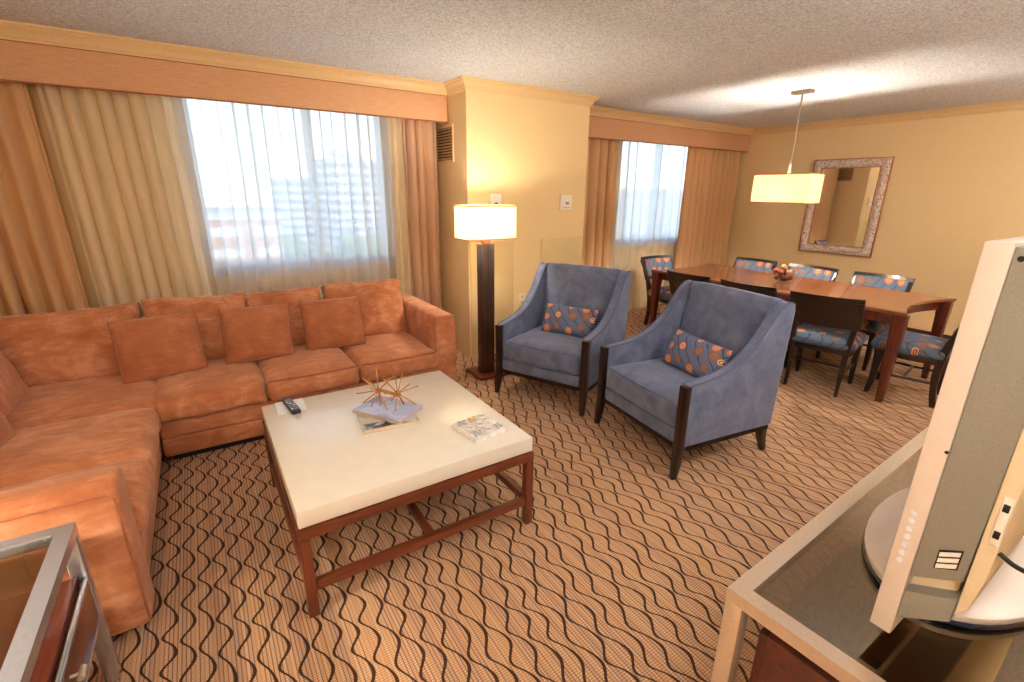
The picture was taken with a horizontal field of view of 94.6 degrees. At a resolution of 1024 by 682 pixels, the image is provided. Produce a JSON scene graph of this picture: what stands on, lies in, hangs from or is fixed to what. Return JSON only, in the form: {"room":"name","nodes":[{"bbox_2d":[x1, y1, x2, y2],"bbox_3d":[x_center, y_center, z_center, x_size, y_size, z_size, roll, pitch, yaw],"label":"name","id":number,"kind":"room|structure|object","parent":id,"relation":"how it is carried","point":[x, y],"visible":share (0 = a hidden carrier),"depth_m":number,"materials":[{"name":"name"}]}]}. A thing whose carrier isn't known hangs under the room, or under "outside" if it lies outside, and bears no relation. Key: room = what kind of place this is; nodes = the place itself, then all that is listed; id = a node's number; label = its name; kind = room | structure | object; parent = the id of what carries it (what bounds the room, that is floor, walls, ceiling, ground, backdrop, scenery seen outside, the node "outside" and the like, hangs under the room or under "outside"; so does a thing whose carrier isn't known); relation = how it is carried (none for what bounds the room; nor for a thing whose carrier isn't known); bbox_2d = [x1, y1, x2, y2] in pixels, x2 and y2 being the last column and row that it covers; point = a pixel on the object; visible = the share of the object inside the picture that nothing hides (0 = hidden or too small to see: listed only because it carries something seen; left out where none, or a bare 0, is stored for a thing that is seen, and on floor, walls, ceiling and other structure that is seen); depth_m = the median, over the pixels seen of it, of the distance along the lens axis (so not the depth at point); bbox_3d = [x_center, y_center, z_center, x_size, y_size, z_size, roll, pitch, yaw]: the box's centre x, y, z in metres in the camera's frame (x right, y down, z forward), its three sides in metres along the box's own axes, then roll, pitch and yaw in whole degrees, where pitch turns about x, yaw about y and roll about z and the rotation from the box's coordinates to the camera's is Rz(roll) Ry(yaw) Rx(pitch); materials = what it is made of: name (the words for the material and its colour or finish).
{"room":"hotel room","nodes":[
{"label":"hotel room","id":0,"kind":"room"},
{"bbox_2d":[25,83,405,307],"bbox_3d":[-0.247,-1.345,5.400,8.968,2.530,0.220,-10,21,-32],"label":"wall","id":1,"kind":"structure","parent":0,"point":[72,229],"depth_m":3.36,"materials":[{"name":"paint"}]},
{"bbox_2d":[0,0,1023,128],"bbox_3d":[1.606,-1.759,2.305,8.968,0.150,7.030,-10,21,-32],"label":"ceiling","id":2,"kind":"structure","parent":0,"point":[739,63],"depth_m":3.04,"materials":[{"name":"white paint"}]},
{"bbox_2d":[0,81,88,316],"bbox_3d":[-3.344,-0.649,3.105,0.700,2.488,0.123,-10,21,-32],"label":"drape","id":3,"kind":"object","parent":2,"relation":"hanging from","point":[39,271],"visible":0.52,"depth_m":3.15,"materials":[{"name":"fabric"}]},
{"bbox_2d":[36,84,211,315],"bbox_3d":[-2.744,-0.770,3.513,0.770,2.488,0.129,-10,21,-32],"label":"curtain","id":4,"kind":"object","parent":2,"relation":"hanging from","point":[119,156],"visible":0.56,"depth_m":3.40,"materials":[{"name":"beige fabric"}]},
{"bbox_2d":[0,39,447,123],"bbox_3d":[-2.122,-1.917,3.466,3.569,0.316,0.125,-10,21,-32],"label":"valance","id":5,"kind":"object","parent":2,"relation":"attached to","point":[20,61],"visible":0.71,"depth_m":3.35,"materials":[{"name":"wood"}]},
{"bbox_2d":[170,97,396,297],"bbox_3d":[-1.897,-0.962,4.153,2.059,2.488,0.078,-10,21,-32],"label":"sheer curtain","id":6,"kind":"object","parent":2,"relation":"hanging from","point":[283,198],"visible":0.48,"depth_m":4.04,"materials":[{"name":"white fabric"}]},
{"bbox_2d":[387,117,441,308],"bbox_3d":[-0.939,-1.113,4.667,0.439,2.488,0.192,-3,18,-10],"label":"drape","id":7,"kind":"object","parent":2,"relation":"hanging from","point":[415,197],"visible":0.59,"depth_m":4.58,"materials":[{"name":"beige fabric"}]},
{"bbox_2d":[582,138,618,267],"bbox_3d":[0.930,-1.459,5.834,0.870,2.488,0.141,-10,21,-32],"label":"drape","id":8,"kind":"object","parent":2,"relation":"hanging from","point":[602,156],"visible":0.32,"depth_m":5.83,"materials":[{"name":"fabric"}]},
{"bbox_2d":[610,141,687,309],"bbox_3d":[1.929,-1.683,6.584,1.717,2.488,0.048,-10,21,-32],"label":"sheer curtain","id":9,"kind":"object","parent":2,"relation":"hanging from","point":[650,177],"visible":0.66,"depth_m":6.49,"materials":[{"name":"white fabric"}]},
{"bbox_2d":[588,116,749,151],"bbox_3d":[2.011,-2.712,6.141,3.544,0.316,0.125,-10,21,-32],"label":"valance","id":10,"kind":"object","parent":2,"relation":"attached to","point":[599,127],"visible":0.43,"depth_m":6.04,"materials":[{"name":"wood"}]},
{"bbox_2d":[674,147,740,268],"bbox_3d":[2.910,-1.823,7.064,1.233,2.488,0.127,-10,21,-32],"label":"drape","id":11,"kind":"object","parent":2,"relation":"hanging from","point":[711,175],"visible":0.61,"depth_m":6.98,"materials":[{"name":"fabric"}]},
{"bbox_2d":[750,88,824,203],"bbox_3d":[2.680,-1.835,4.504,0.272,0.999,0.532,-10,21,-32],"label":"pendant lamp","id":12,"kind":"object","parent":2,"relation":"hanging from","point":[793,188],"visible":1,"depth_m":4.46,"materials":[{"name":"fabric"}]},
{"bbox_2d":[435,90,589,357],"bbox_3d":[-0.059,-1.259,5.133,1.418,2.530,0.896,-10,21,-32],"label":"wall pillar","id":13,"kind":"structure","parent":0,"point":[530,152],"depth_m":4.64,"materials":[{"name":"paint"}]},
{"bbox_2d":[436,123,453,163],"bbox_3d":[-0.647,-1.881,4.523,0.013,0.330,0.380,-10,21,-32],"label":"wall vent","id":14,"kind":"object","parent":13,"relation":"attached to","point":[444,134],"visible":0.86,"depth_m":4.51,"materials":[{"name":"metal"}]},
{"bbox_2d":[470,240,513,354],"bbox_3d":[-0.193,-0.428,4.736,0.490,1.120,0.014,-10,21,-32],"label":"access panel","id":15,"kind":"object","parent":13,"relation":"attached to","point":[503,250],"visible":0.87,"depth_m":4.71,"materials":[{"name":"paint"}]},
{"bbox_2d":[489,193,500,204],"bbox_3d":[-0.154,-1.332,4.443,0.120,0.110,0.062,-10,21,-32],"label":"fire alarm strobe","id":16,"kind":"object","parent":13,"relation":"attached to","point":[494,198],"visible":0.93,"depth_m":4.42,"materials":[{"name":"white plastic"}]},
{"bbox_2d":[519,293,524,304],"bbox_3d":[0.105,-0.436,4.939,0.075,0.120,0.011,-10,21,-32],"label":"wall outlet","id":17,"kind":"object","parent":13,"relation":"attached to","point":[521,296],"visible":0.92,"depth_m":4.93,"materials":[{"name":"white plastic"}]},
{"bbox_2d":[540,237,582,264],"bbox_3d":[0.533,-0.564,5.189,0.562,1.122,0.014,-10,21,-32],"label":"access panel","id":18,"kind":"object","parent":13,"relation":"attached to","point":[568,250],"visible":0.26,"depth_m":5.06,"materials":[{"name":"paint"}]},
{"bbox_2d":[559,195,571,209],"bbox_3d":[0.560,-1.440,4.912,0.150,0.150,0.036,-10,21,-32],"label":"thermostat","id":19,"kind":"object","parent":13,"relation":"attached to","point":[565,201],"visible":1,"depth_m":4.90,"materials":[{"name":"white plastic"}]},
{"bbox_2d":[88,304,937,681],"bbox_3d":[1.579,0.798,3.107,8.968,0.150,7.030,-10,21,-32],"label":"floor","id":20,"kind":"structure","parent":0,"point":[622,570],"depth_m":2.20,"materials":[{"name":"carpet"}]},
{"bbox_2d":[0,522,122,681],"bbox_3d":[-1.469,0.985,1.121,0.750,0.620,0.620,-10,21,-32],"label":"end table","id":21,"kind":"object","parent":20,"relation":"on","point":[51,632],"visible":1,"depth_m":1.32,"materials":[{"name":"metal"}]},
{"bbox_2d":[0,278,456,636],"bbox_3d":[-1.624,0.298,2.841,3.045,0.899,2.387,-10,21,-32],"label":"sectional sofa","id":22,"kind":"object","parent":20,"relation":"on","point":[85,449],"visible":0.73,"depth_m":2.81,"materials":[{"name":"fabric"}]},
{"bbox_2d":[0,412,15,446],"bbox_3d":[-2.425,0.361,2.043,0.244,0.372,0.436,-7,19,-22],"label":"throw pillow","id":23,"kind":"object","parent":22,"relation":"on","point":[7,432],"visible":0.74,"depth_m":2.21,"materials":[{"name":"fabric"}]},
{"bbox_2d":[0,351,28,417],"bbox_3d":[-2.826,0.225,2.423,0.339,0.534,0.741,-10,21,-32],"label":"cushion","id":24,"kind":"object","parent":22,"relation":"on","point":[14,371],"depth_m":2.65,"materials":[{"name":"fabric"}]},
{"bbox_2d":[0,302,141,386],"bbox_3d":[-2.832,0.057,3.010,0.819,0.517,0.341,-10,21,-32],"label":"cushion","id":25,"kind":"object","parent":22,"relation":"on","point":[45,349],"depth_m":2.91,"materials":[{"name":"fabric"}]},
{"bbox_2d":[0,459,154,535],"bbox_3d":[-1.953,0.713,1.769,0.977,0.188,0.504,-10,21,-32],"label":"armrest","id":26,"kind":"object","parent":22,"relation":"on","point":[137,473],"depth_m":1.99,"materials":[{"name":"fabric"}]},
{"bbox_2d":[0,408,160,487],"bbox_3d":[-2.257,0.571,2.208,0.977,0.192,0.658,-10,21,-32],"label":"seat cushion","id":27,"kind":"object","parent":22,"relation":"on","point":[53,447],"depth_m":2.22,"materials":[{"name":"fabric"}]},
{"bbox_2d":[6,374,156,430],"bbox_3d":[-2.658,0.382,2.796,0.978,0.193,0.866,-10,21,-32],"label":"seat cushion","id":28,"kind":"object","parent":22,"relation":"on","point":[47,401],"depth_m":2.69,"materials":[{"name":"fabric"}]},
{"bbox_2d":[107,310,207,383],"bbox_3d":[-2.267,0.036,3.043,0.458,0.395,0.229,-14,23,-39],"label":"throw pillow","id":29,"kind":"object","parent":22,"relation":"on","point":[153,347],"visible":0.97,"depth_m":2.97,"materials":[{"name":"fabric"}]},
{"bbox_2d":[140,292,244,359],"bbox_3d":[-2.233,-0.065,3.398,0.627,0.529,0.348,-10,21,-32],"label":"cushion","id":30,"kind":"object","parent":22,"relation":"on","point":[205,308],"depth_m":3.31,"materials":[{"name":"fabric"}]},
{"bbox_2d":[153,357,266,422],"bbox_3d":[-2.046,0.261,3.196,0.623,0.189,0.900,-10,21,-32],"label":"seat cushion","id":31,"kind":"object","parent":22,"relation":"on","point":[219,388],"depth_m":2.93,"materials":[{"name":"fabric"}]},
{"bbox_2d":[218,303,293,364],"bbox_3d":[-1.808,-0.056,3.361,0.442,0.383,0.227,-9,20,-28],"label":"throw pillow","id":32,"kind":"object","parent":22,"relation":"on","point":[262,332],"visible":0.95,"depth_m":3.29,"materials":[{"name":"fabric"}]},
{"bbox_2d":[243,286,320,345],"bbox_3d":[-1.765,-0.153,3.701,0.586,0.508,0.332,-10,21,-32],"label":"cushion","id":33,"kind":"object","parent":22,"relation":"on","point":[292,297],"depth_m":3.61,"materials":[{"name":"fabric"}]},
{"bbox_2d":[257,345,359,399],"bbox_3d":[-1.543,0.167,3.508,0.600,0.181,0.893,-10,21,-32],"label":"seat cushion","id":34,"kind":"object","parent":22,"relation":"on","point":[303,373],"depth_m":3.23,"materials":[{"name":"fabric"}]},
{"bbox_2d":[299,296,365,349],"bbox_3d":[-1.374,-0.138,3.636,0.436,0.366,0.219,-9,20,-28],"label":"throw pillow","id":35,"kind":"object","parent":22,"relation":"on","point":[333,322],"visible":0.99,"depth_m":3.56,"materials":[{"name":"fabric"}]},
{"bbox_2d":[321,278,408,335],"bbox_3d":[-1.238,-0.246,4.016,0.656,0.524,0.345,-10,21,-32],"label":"cushion","id":36,"kind":"object","parent":22,"relation":"on","point":[384,311],"depth_m":3.95,"materials":[{"name":"fabric"}]},
{"bbox_2d":[339,332,437,381],"bbox_3d":[-1.042,0.074,3.822,0.614,0.179,0.897,-10,21,-32],"label":"seat cushion","id":37,"kind":"object","parent":22,"relation":"on","point":[390,353],"depth_m":3.57,"materials":[{"name":"fabric"}]},
{"bbox_2d":[261,370,533,618],"bbox_3d":[-0.630,0.639,2.478,1.064,0.486,1.060,-10,21,-32],"label":"coffee table","id":38,"kind":"object","parent":20,"relation":"on","point":[327,475],"visible":0.99,"depth_m":2.14,"materials":[{"name":"beige paint"}]},
{"bbox_2d":[275,398,306,414],"bbox_3d":[-1.196,0.353,2.554,0.140,0.001,0.170,-10,20,-29],"label":"notecard","id":39,"kind":"object","parent":38,"relation":"on","point":[281,408],"visible":0.71,"depth_m":2.55,"materials":[{"name":"white paper"}]},
{"bbox_2d":[282,397,300,414],"bbox_3d":[-1.185,0.345,2.539,0.048,0.023,0.198,-13,22,-37],"label":"remote control","id":40,"kind":"object","parent":39,"relation":"on","point":[293,408],"visible":1,"depth_m":2.52,"materials":[{"name":"black plastic"}]},
{"bbox_2d":[357,401,419,434],"bbox_3d":[-0.639,0.389,2.426,0.275,0.021,0.250,-7,19,-24],"label":"book","id":41,"kind":"object","parent":38,"relation":"on","point":[369,425],"visible":0.6,"depth_m":2.33,"materials":[{"name":"beige paper"}]},
{"bbox_2d":[352,395,423,423],"bbox_3d":[-0.647,0.355,2.472,0.300,0.018,0.205,8,19,24],"label":"book","id":42,"kind":"object","parent":41,"relation":"on","point":[402,413],"visible":0.98,"depth_m":2.44,"materials":[{"name":"paper"}]},
{"bbox_2d":[356,369,418,410],"bbox_3d":[-0.639,0.249,2.442,0.301,0.198,0.210,0,17,-3],"label":"starburst sculpture","id":43,"kind":"object","parent":42,"relation":"on","point":[378,389],"visible":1,"depth_m":2.44,"materials":[{"name":"gold metal"}]},
{"bbox_2d":[363,415,418,429],"bbox_3d":[-0.600,0.404,2.346,0.263,0.001,0.058,-7,19,-24],"label":"photo","id":44,"kind":"object","parent":41,"relation":"on","point":[413,420],"depth_m":2.33},
{"bbox_2d":[452,415,507,442],"bbox_3d":[-0.158,0.425,2.327,0.196,0.021,0.208,-14,22,-38],"label":"game board","id":45,"kind":"object","parent":38,"relation":"on","point":[486,435],"visible":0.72,"depth_m":2.28,"materials":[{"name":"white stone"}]},
{"bbox_2d":[457,420,466,425],"bbox_3d":[-0.246,0.405,2.332,0.044,0.013,0.044,-9,20,-27],"label":"cross piece","id":46,"kind":"object","parent":45,"relation":"on","point":[462,422],"visible":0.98,"depth_m":2.32,"materials":[{"name":"grey stone"}]},
{"bbox_2d":[464,425,474,430],"bbox_3d":[-0.205,0.421,2.284,0.053,0.013,0.053,-9,20,-27],"label":"game piece","id":47,"kind":"object","parent":45,"relation":"on","point":[467,427],"visible":1,"depth_m":2.28,"materials":[{"name":"white stone"}]},
{"bbox_2d":[467,416,476,422],"bbox_3d":[-0.200,0.394,2.369,0.044,0.013,0.044,-14,22,-38],"label":"cross piece","id":48,"kind":"object","parent":45,"relation":"on","point":[472,418],"visible":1,"depth_m":2.36,"materials":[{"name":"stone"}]},
{"bbox_2d":[472,429,482,436],"bbox_3d":[-0.163,0.436,2.237,0.044,0.013,0.044,-9,20,-27],"label":"cross piece","id":49,"kind":"object","parent":45,"relation":"on","point":[478,432],"visible":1,"depth_m":2.23,"materials":[{"name":"grey stone"}]},
{"bbox_2d":[474,421,484,426],"bbox_3d":[-0.158,0.409,2.322,0.053,0.013,0.053,-14,22,-38],"label":"game piece","id":50,"kind":"object","parent":45,"relation":"on","point":[482,423],"visible":1,"depth_m":2.31,"materials":[{"name":"white stone"}]},
{"bbox_2d":[477,413,486,418],"bbox_3d":[-0.153,0.383,2.407,0.053,0.013,0.053,14,22,36],"label":"game piece","id":51,"kind":"object","parent":45,"relation":"on","point":[483,415],"visible":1,"depth_m":2.40,"materials":[{"name":"white stone"}]},
{"bbox_2d":[482,426,492,431],"bbox_3d":[-0.116,0.425,2.275,0.053,0.013,0.053,-14,22,-38],"label":"game piece","id":52,"kind":"object","parent":45,"relation":"on","point":[490,428],"visible":1,"depth_m":2.27,"materials":[{"name":"white plastic"}]},
{"bbox_2d":[485,417,494,423],"bbox_3d":[-0.111,0.398,2.360,0.044,0.013,0.044,14,22,36],"label":"cross piece","id":53,"kind":"object","parent":45,"relation":"on","point":[489,419],"visible":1,"depth_m":2.35,"materials":[{"name":"white stone"}]},
{"bbox_2d":[493,422,502,428],"bbox_3d":[-0.069,0.413,2.312,0.044,0.013,0.044,14,22,36],"label":"cross piece","id":54,"kind":"object","parent":45,"relation":"on","point":[497,424],"visible":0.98,"depth_m":2.31,"materials":[{"name":"grey stone"}]},
{"bbox_2d":[454,205,516,380],"bbox_3d":[-0.220,-0.418,4.170,0.462,1.499,0.291,-10,21,-32],"label":"floor lamp","id":55,"kind":"object","parent":20,"relation":"on","point":[483,223],"visible":0.98,"depth_m":4.02,"materials":[{"name":"white fabric"}]},
{"bbox_2d":[495,262,630,415],"bbox_3d":[0.425,-0.087,3.945,0.825,1.015,0.836,12,20,31],"label":"armchair","id":56,"kind":"object","parent":20,"relation":"on","point":[523,350],"visible":0.85,"depth_m":3.85,"materials":[{"name":"blue fabric"}]},
{"bbox_2d":[504,325,582,374],"bbox_3d":[0.388,0.046,3.927,0.686,0.188,0.676,12,20,31],"label":"seat cushion","id":57,"kind":"object","parent":56,"relation":"on","point":[528,347],"depth_m":3.72,"materials":[{"name":"blue fabric"}]},
{"bbox_2d":[540,302,598,337],"bbox_3d":[0.474,-0.169,3.939,0.484,0.230,0.161,12,20,31],"label":"lumbar pillow","id":58,"kind":"object","parent":56,"relation":"on","point":[561,319],"visible":0.91,"depth_m":3.88,"materials":[{"name":"blue fabric"}]},
{"bbox_2d":[640,255,673,324],"bbox_3d":[1.964,-0.603,5.919,0.525,0.850,0.671,-9,20,-29],"label":"dining chair","id":59,"kind":"object","parent":20,"relation":"on","point":[648,263],"visible":0.39,"depth_m":5.95,"materials":[{"name":"brown wood"}]},
{"bbox_2d":[666,269,710,295],"bbox_3d":[1.988,-0.316,5.005,0.671,0.850,0.525,-10,20,-30],"label":"dining chair","id":60,"kind":"object","parent":20,"relation":"on","point":[676,279],"visible":0.07,"depth_m":4.80,"materials":[{"name":"brown wood"}]},
{"bbox_2d":[594,280,795,479],"bbox_3d":[1.153,0.174,3.138,0.836,1.015,0.825,-7,19,-24],"label":"armchair","id":61,"kind":"object","parent":20,"relation":"on","point":[687,412],"visible":0.92,"depth_m":2.93,"materials":[{"name":"blue fabric"}]},
{"bbox_2d":[607,358,696,425],"bbox_3d":[1.091,0.299,3.146,0.676,0.188,0.686,-7,19,-24],"label":"seat cushion","id":62,"kind":"object","parent":61,"relation":"on","point":[650,386],"depth_m":3.04,"materials":[{"name":"blue fabric"}]},
{"bbox_2d":[662,328,733,377],"bbox_3d":[1.204,0.100,3.104,0.160,0.248,0.493,-7,19,-24],"label":"lumbar pillow","id":63,"kind":"object","parent":61,"relation":"on","point":[696,356],"visible":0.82,"depth_m":3.04,"materials":[{"name":"blue fabric"}]},
{"bbox_2d":[733,257,777,271],"bbox_3d":[2.790,-0.563,5.820,0.671,0.850,0.525,-10,21,-32],"label":"dining chair","id":64,"kind":"object","parent":20,"relation":"on","point":[741,262],"visible":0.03,"depth_m":5.86,"materials":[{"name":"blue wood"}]},
{"bbox_2d":[720,279,799,367],"bbox_3d":[2.328,-0.157,4.507,0.671,0.850,0.525,-11,21,-32],"label":"dining chair","id":65,"kind":"object","parent":20,"relation":"on","point":[769,291],"visible":0.05,"depth_m":4.20,"materials":[{"name":"brown wood"}]},
{"bbox_2d":[649,263,955,401],"bbox_3d":[2.773,-0.249,4.977,1.080,0.755,2.490,-10,21,-32],"label":"dining table","id":66,"kind":"object","parent":20,"relation":"on","point":[891,306],"visible":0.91,"depth_m":4.30,"materials":[{"name":"brown wood"}]},
{"bbox_3d":[2.754,-0.652,4.803,0.259,0.117,0.259,-10,21,-32],"label":"glass bowl","id":67,"kind":"object","parent":66,"relation":"on","visible":0},
{"bbox_2d":[773,274,779,279],"bbox_3d":[2.698,-0.654,4.816,0.060,0.058,0.059,-10,21,-32],"label":"ball","id":68,"kind":"object","parent":67,"relation":"in","point":[776,276],"visible":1,"depth_m":4.80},
{"bbox_2d":[782,275,788,280],"bbox_3d":[2.749,-0.631,4.747,0.058,0.058,0.060,-10,21,-32],"label":"ball","id":69,"kind":"object","parent":67,"relation":"in","point":[784,278],"visible":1,"depth_m":4.73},
{"bbox_2d":[786,270,792,275],"bbox_3d":[2.775,-0.684,4.726,0.058,0.058,0.060,-10,21,-32],"label":"ball","id":70,"kind":"object","parent":69,"relation":"on","point":[788,272],"visible":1,"depth_m":4.71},
{"bbox_2d":[788,263,838,324],"bbox_3d":[3.155,-0.392,5.285,0.671,0.850,0.525,-10,21,-32],"label":"dining chair","id":71,"kind":"object","parent":20,"relation":"on","point":[811,271],"visible":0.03,"depth_m":5.30,"materials":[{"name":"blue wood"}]},
{"bbox_2d":[783,290,867,396],"bbox_3d":[2.689,-0.015,4.068,0.525,0.850,0.671,17,24,42],"label":"dining chair","id":72,"kind":"object","parent":20,"relation":"on","point":[832,325],"visible":0.96,"depth_m":3.90,"materials":[{"name":"brown wood"}]},
{"bbox_2d":[815,271,914,370],"bbox_3d":[3.521,-0.220,4.751,0.671,0.850,0.525,-10,21,-32],"label":"dining chair","id":73,"kind":"object","parent":20,"relation":"on","point":[872,328],"visible":0.22,"depth_m":4.64,"materials":[{"name":"blue fabric"}]},
{"bbox_2d":[711,426,1023,681],"bbox_3d":[1.379,0.851,1.429,1.750,0.750,0.620,-11,21,-34],"label":"media console","id":74,"kind":"object","parent":20,"relation":"on","point":[814,596],"visible":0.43,"depth_m":1.03,"materials":[{"name":"beige wood"}]},
{"bbox_2d":[862,236,1023,632],"bbox_3d":[1.168,0.148,1.095,1.063,0.790,0.368,-10,21,-32],"label":"tv","id":75,"kind":"object","parent":74,"relation":"on","point":[931,547],"visible":1,"depth_m":0.79,"materials":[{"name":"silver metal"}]},
{"bbox_2d":[997,552,1023,572],"bbox_3d":[1.014,0.483,0.816,0.459,0.300,0.063,-2,18,-9],"label":"power cable","id":76,"kind":"object","parent":75,"relation":"attached to","point":[1005,558],"visible":1,"depth_m":0.75,"materials":[{"name":"black rubber"}]},
{"bbox_2d":[863,327,958,407],"bbox_3d":[3.399,0.051,3.881,0.525,0.850,0.671,-15,23,-40],"label":"dining chair","id":77,"kind":"object","parent":20,"relation":"on","point":[936,351],"visible":0.7,"depth_m":3.79,"materials":[{"name":"brown wood"}]},
{"bbox_2d":[726,110,1023,335],"bbox_3d":[4.851,-1.355,5.608,0.200,2.530,5.440,-10,21,-32],"label":"wall","id":78,"kind":"structure","parent":0,"point":[956,184],"depth_m":5.52,"materials":[{"name":"paint"}]},
{"bbox_2d":[0,19,1023,135],"bbox_3d":[1.683,-1.609,2.226,8.568,0.088,6.343,-10,21,-32],"label":"trim","id":79,"kind":"structure","parent":78,"relation":"attached to","point":[9,30],"depth_m":4.00,"materials":[{"name":"paint"}]},
{"bbox_2d":[798,156,894,257],"bbox_3d":[4.290,-1.736,6.144,0.042,1.196,0.884,-11,21,-33],"label":"wall mirror","id":80,"kind":"object","parent":78,"relation":"attached to","point":[845,220],"visible":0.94,"depth_m":6.09,"materials":[{"name":"clear glass"}]},
{"bbox_2d":[906,327,950,338],"bbox_3d":[4.754,-0.168,5.910,0.014,0.082,5.020,-10,21,-32],"label":"baseboard","id":81,"kind":"structure","parent":78,"relation":"attached to","point":[908,328],"depth_m":5.66,"materials":[{"name":"brown wood"}]},
{"bbox_3d":[2.754,-0.637,4.807,0.059,0.058,0.060,-10,21,-32],"label":"ball","id":82,"kind":"object","parent":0,"visible":0},
{"bbox_3d":[2.779,-0.697,4.796,0.058,0.058,0.059,-10,21,-32],"label":"ball","id":83,"kind":"object","parent":82,"relation":"on","visible":0},
{"bbox_2d":[780,264,786,269],"bbox_3d":[2.750,-0.747,4.781,0.058,0.058,0.060,-10,21,-32],"label":"ball","id":84,"kind":"object","parent":83,"relation":"on","point":[784,266],"visible":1,"depth_m":4.76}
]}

